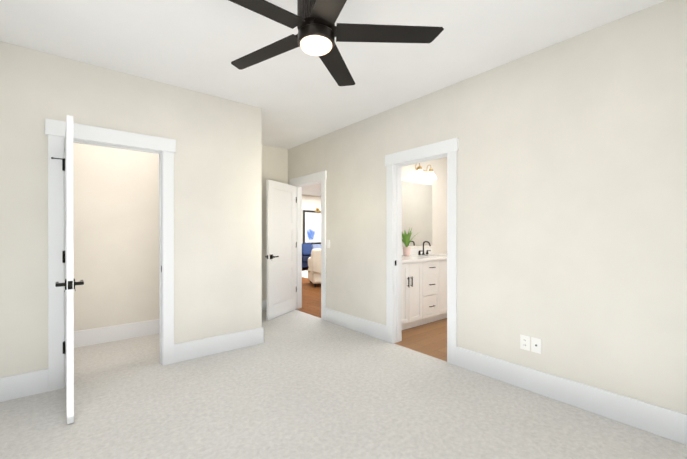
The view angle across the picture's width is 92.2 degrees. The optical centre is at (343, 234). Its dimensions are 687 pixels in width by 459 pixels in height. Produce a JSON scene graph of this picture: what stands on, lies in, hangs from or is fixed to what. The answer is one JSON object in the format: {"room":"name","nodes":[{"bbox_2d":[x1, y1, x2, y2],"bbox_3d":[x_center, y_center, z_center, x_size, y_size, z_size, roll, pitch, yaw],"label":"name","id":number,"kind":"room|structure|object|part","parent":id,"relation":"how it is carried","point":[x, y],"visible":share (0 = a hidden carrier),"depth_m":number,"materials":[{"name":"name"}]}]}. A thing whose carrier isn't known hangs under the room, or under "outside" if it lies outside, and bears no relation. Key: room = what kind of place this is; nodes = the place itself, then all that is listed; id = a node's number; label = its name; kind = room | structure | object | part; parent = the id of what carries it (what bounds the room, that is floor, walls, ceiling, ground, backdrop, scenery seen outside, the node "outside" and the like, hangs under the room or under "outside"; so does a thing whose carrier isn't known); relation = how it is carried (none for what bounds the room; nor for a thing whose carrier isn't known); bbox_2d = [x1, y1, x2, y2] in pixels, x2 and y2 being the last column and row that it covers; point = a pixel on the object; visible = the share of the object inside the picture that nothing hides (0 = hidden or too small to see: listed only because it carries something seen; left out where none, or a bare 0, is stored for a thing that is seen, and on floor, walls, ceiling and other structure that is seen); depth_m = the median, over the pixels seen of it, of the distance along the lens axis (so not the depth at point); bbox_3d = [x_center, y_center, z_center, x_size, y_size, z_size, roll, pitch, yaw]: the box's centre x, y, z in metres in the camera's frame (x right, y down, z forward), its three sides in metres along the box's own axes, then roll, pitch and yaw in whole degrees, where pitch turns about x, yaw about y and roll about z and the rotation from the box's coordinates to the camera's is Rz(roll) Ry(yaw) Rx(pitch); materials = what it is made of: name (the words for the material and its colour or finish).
{"room":"empty bedroom","nodes":[
{"label":"empty bedroom","id":0,"kind":"room"},
{"bbox_2d":[0,41,263,377],"bbox_3d":[-1.949,-0.096,3.057,2.500,2.700,0.120,0,0,-39],"label":"wall","id":1,"kind":"structure","parent":0,"point":[219,155],"depth_m":3.38,"materials":[{"name":"beige paint"}]},
{"bbox_2d":[0,369,48,401],"bbox_3d":[-2.618,1.165,2.430,0.673,0.180,0.019,0,0,-39],"label":"baseboard","id":2,"kind":"structure","parent":1,"relation":"attached to","point":[12,387],"depth_m":2.54,"materials":[{"name":"white paint"}]},
{"bbox_2d":[51,115,83,423],"bbox_3d":[-2.041,0.233,2.435,0.177,2.031,0.731,0,0,-41],"label":"closet door","id":3,"kind":"structure","parent":1,"relation":"in","point":[70,283],"depth_m":2.18,"materials":[{"name":"white paint"}]},
{"bbox_3d":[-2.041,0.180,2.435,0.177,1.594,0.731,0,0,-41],"label":"handle","id":4,"kind":"part","parent":3,"relation":"part of","materials":[{"name":"black metal"}]},
{"bbox_2d":[45,118,175,390],"bbox_3d":[-2.046,0.169,2.979,0.946,2.170,0.174,0,0,-39],"label":"trim","id":5,"kind":"structure","parent":1,"relation":"attached to","point":[163,148],"depth_m":2.78,"materials":[{"name":"white paint"}]},
{"bbox_2d":[74,319,158,347],"bbox_3d":[-2.697,1.163,3.861,2.416,0.180,0.019,0,0,-39],"label":"baseboard","id":6,"kind":"structure","parent":1,"relation":"attached to","point":[94,336],"depth_m":3.87,"materials":[{"name":"white paint"}]},
{"bbox_2d":[174,328,259,362],"bbox_3d":[-1.298,1.163,3.500,0.907,0.180,0.018,0,0,-39],"label":"baseboard","id":7,"kind":"structure","parent":1,"relation":"attached to","point":[184,351],"depth_m":3.46,"materials":[{"name":"white paint"}]},
{"bbox_2d":[260,327,263,343],"bbox_3d":[-1.390,1.162,4.367,0.022,0.180,1.482,0,0,-39],"label":"baseboard","id":8,"kind":"structure","parent":1,"relation":"attached to","point":[262,328],"depth_m":3.79,"materials":[{"name":"white paint"}]},
{"bbox_2d":[264,145,287,299],"bbox_3d":[-1.433,-0.100,5.339,1.140,2.700,0.150,0,0,-39],"label":"wall","id":9,"kind":"structure","parent":0,"point":[275,159],"depth_m":5.46,"materials":[{"name":"beige paint"}]},
{"bbox_2d":[262,299,266,310],"bbox_3d":[-1.380,1.160,5.307,1.126,0.180,0.036,0,0,-39],"label":"baseboard","id":10,"kind":"structure","parent":9,"relation":"attached to","point":[264,302],"depth_m":5.38,"materials":[{"name":"white paint"}]},
{"bbox_2d":[295,267,320,317],"bbox_3d":[0.260,1.272,9.450,6.650,0.060,6.910,0,0,-39],"label":"floor","id":11,"kind":"structure","parent":0,"point":[311,299],"depth_m":6.40,"materials":[{"name":"brown wood"}]},
{"bbox_2d":[302,270,307,277],"bbox_3d":[-0.192,1.233,10.964,3.400,0.012,1.650,0,0,-39],"label":"rug","id":12,"kind":"object","parent":11,"relation":"on","point":[305,274],"depth_m":10.05,"materials":[{"name":"white fabric"}]},
{"bbox_2d":[302,243,320,267],"bbox_3d":[-0.987,0.785,12.076,2.230,0.904,0.980,0,0,-39],"label":"sofa","id":13,"kind":"object","parent":11,"relation":"on","point":[307,248],"visible":0.23,"depth_m":11.67,"materials":[{"name":"blue fabric"}]},
{"bbox_2d":[312,244,320,248],"bbox_3d":[-0.953,0.567,12.026,0.400,0.386,0.200,0,0,-39],"label":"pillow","id":14,"kind":"object","parent":13,"relation":"on","point":[315,246],"depth_m":11.99,"materials":[{"name":"white fabric"}]},
{"bbox_2d":[308,249,320,286],"bbox_3d":[-0.443,0.794,8.156,0.900,0.900,0.920,0,0,-14],"label":"armchair","id":15,"kind":"object","parent":11,"relation":"on","point":[314,269],"visible":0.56,"depth_m":7.71,"materials":[{"name":"beige fabric"}]},
{"bbox_2d":[302,195,320,243],"bbox_3d":[-1.936,-0.113,12.037,6.510,2.700,0.120,0,0,-39],"label":"wall","id":16,"kind":"structure","parent":0,"point":[310,202],"depth_m":12.50,"materials":[{"name":"paint"}]},
{"bbox_2d":[303,208,320,244],"bbox_3d":[-0.970,-0.304,12.631,1.260,1.400,0.175,0,0,-39],"label":"picture","id":17,"kind":"object","parent":16,"relation":"attached to","point":[311,227],"visible":0.62,"depth_m":12.53,"materials":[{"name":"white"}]},
{"bbox_2d":[307,215,320,239],"bbox_3d":[-1.015,-0.249,12.687,0.920,0.950,0.003,0,0,-39],"label":"print","id":18,"kind":"object","parent":17,"relation":"attached to","point":[313,221],"depth_m":12.60,"materials":[{"name":"white paper"}]},
{"bbox_2d":[0,0,665,195],"bbox_3d":[0.206,-1.502,6.482,10.470,0.100,11.440,0,0,-39],"label":"ceiling","id":19,"kind":"structure","parent":0,"point":[298,95],"depth_m":2.53,"materials":[{"name":"paint"}]},
{"bbox_2d":[229,0,443,85],"bbox_3d":[-0.190,-1.196,1.705,1.223,0.494,1.255,0,0,-39],"label":"fan","id":20,"kind":"object","parent":19,"relation":"hanging from","point":[314,21],"visible":1,"depth_m":1.70,"materials":[{"name":"black metal"}]},
{"bbox_3d":[-0.142,-0.968,1.724,0.168,0.038,0.168,0,0,-39],"label":"lamp shade","id":21,"kind":"part","parent":20,"relation":"part of","materials":[{"name":"white glass"}]},
{"bbox_2d":[0,310,686,458],"bbox_3d":[-0.639,1.286,2.256,3.820,0.060,5.940,0,0,-39],"label":"floor carpet","id":22,"kind":"object","parent":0,"point":[296,384],"visible":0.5,"depth_m":2.34,"materials":[{"name":"grey carpet"}]},
{"bbox_2d":[394,318,446,361],"bbox_3d":[2.194,1.281,4.534,3.450,0.060,3.160,0,0,-39],"label":"floor","id":23,"kind":"structure","parent":0,"point":[430,339],"depth_m":3.93,"materials":[{"name":"brown wood"}]},
{"bbox_2d":[402,228,446,329],"bbox_3d":[1.045,0.575,4.781,1.610,1.351,0.636,0,0,-39],"label":"bathroom vanity","id":24,"kind":"object","parent":23,"relation":"on","point":[424,285],"visible":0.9,"depth_m":4.50,"materials":[{"name":"white painted wood"},{"name":"white stone countertop"},{"name":"black metal"}]},
{"bbox_2d":[403,247,410,255],"bbox_3d":[0.932,0.258,4.872,0.116,0.134,0.116,0,0,-39],"label":"plant pot","id":25,"kind":"object","parent":24,"relation":"on","point":[406,250],"depth_m":4.83,"materials":[{"name":"pink ceramic"}]},
{"bbox_2d":[402,228,417,246],"bbox_3d":[0.953,0.058,4.856,0.352,0.316,0.371,0,0,-39],"label":"plant","id":26,"kind":"object","parent":24,"relation":"on","point":[406,240],"depth_m":4.83,"materials":[{"name":"green plant"}]},
{"bbox_2d":[424,254,443,255],"bbox_3d":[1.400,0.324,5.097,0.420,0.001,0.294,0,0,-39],"label":"sink","id":27,"kind":"object","parent":24,"relation":"in","point":[424,254],"depth_m":5.02,"materials":[{"name":"white ceramic"}]},
{"bbox_2d":[402,157,446,253],"bbox_3d":[2.574,-0.103,6.696,6.530,2.700,0.400,0,0,-39],"label":"wall","id":28,"kind":"structure","parent":0,"point":[439,212],"depth_m":5.63,"materials":[{"name":"paint"}]},
{"bbox_2d":[402,181,431,245],"bbox_3d":[0.882,-0.317,5.059,1.580,1.005,0.003,0,0,-39],"label":"bathroom mirror","id":29,"kind":"object","parent":28,"relation":"attached to","point":[416,208],"visible":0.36,"depth_m":5.31,"materials":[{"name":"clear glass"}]},
{"bbox_2d":[414,163,436,178],"bbox_3d":[1.286,-1.009,5.247,0.465,0.229,0.219,0,0,-39],"label":"sconce","id":30,"kind":"object","parent":28,"relation":"attached to","point":[420,173],"visible":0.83,"depth_m":5.23,"materials":[{"name":"white glass"}]},
{"bbox_3d":[1.298,-0.948,5.231,0.465,0.105,0.180,0,0,-39],"label":"lamp shade","id":31,"kind":"part","parent":30,"relation":"part of","materials":[{"name":"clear glass"}]},
{"bbox_2d":[288,0,686,413],"bbox_3d":[0.890,-0.097,3.496,0.120,2.700,5.940,0,0,-39],"label":"wall","id":32,"kind":"structure","parent":0,"point":[572,204],"depth_m":2.48,"materials":[{"name":"beige paint"}]},
{"bbox_2d":[265,179,295,320],"bbox_3d":[-0.961,0.228,5.121,0.176,2.031,0.801,0,0,22],"label":"entry door","id":33,"kind":"structure","parent":32,"relation":"in","point":[281,249],"depth_m":5.05,"materials":[{"name":"white paint"}]},
{"bbox_2d":[290,171,326,319],"bbox_3d":[-0.517,0.165,5.227,0.174,2.170,1.016,0,0,-39],"label":"trim","id":34,"kind":"structure","parent":32,"relation":"attached to","point":[299,183],"depth_m":5.16,"materials":[{"name":"white paint"}]},
{"bbox_2d":[325,308,385,340],"bbox_3d":[0.125,1.162,4.333,0.016,0.180,1.220,0,0,-39],"label":"baseboard","id":35,"kind":"structure","parent":32,"relation":"attached to","point":[371,328],"depth_m":4.25,"materials":[{"name":"white paint"}]},
{"bbox_2d":[385,138,458,364],"bbox_3d":[0.847,0.168,3.550,0.174,2.170,0.940,0,0,-39],"label":"trim","id":36,"kind":"structure","parent":32,"relation":"attached to","point":[397,161],"depth_m":3.69,"materials":[{"name":"white paint"}]},
{"bbox_2d":[520,334,541,353],"bbox_3d":[1.496,0.880,2.646,0.015,0.116,0.158,0,0,-39],"label":"duplex electrical outlet","id":37,"kind":"object","parent":32,"relation":"attached to","point":[536,345],"visible":1,"depth_m":2.64,"materials":[{"name":"white plastic"}]},
{"bbox_2d":[456,347,686,444],"bbox_3d":[1.850,1.166,2.213,0.019,0.180,2.439,0,0,-39],"label":"baseboard","id":38,"kind":"structure","parent":32,"relation":"attached to","point":[670,424],"depth_m":2.36,"materials":[{"name":"white paint"}]}
]}

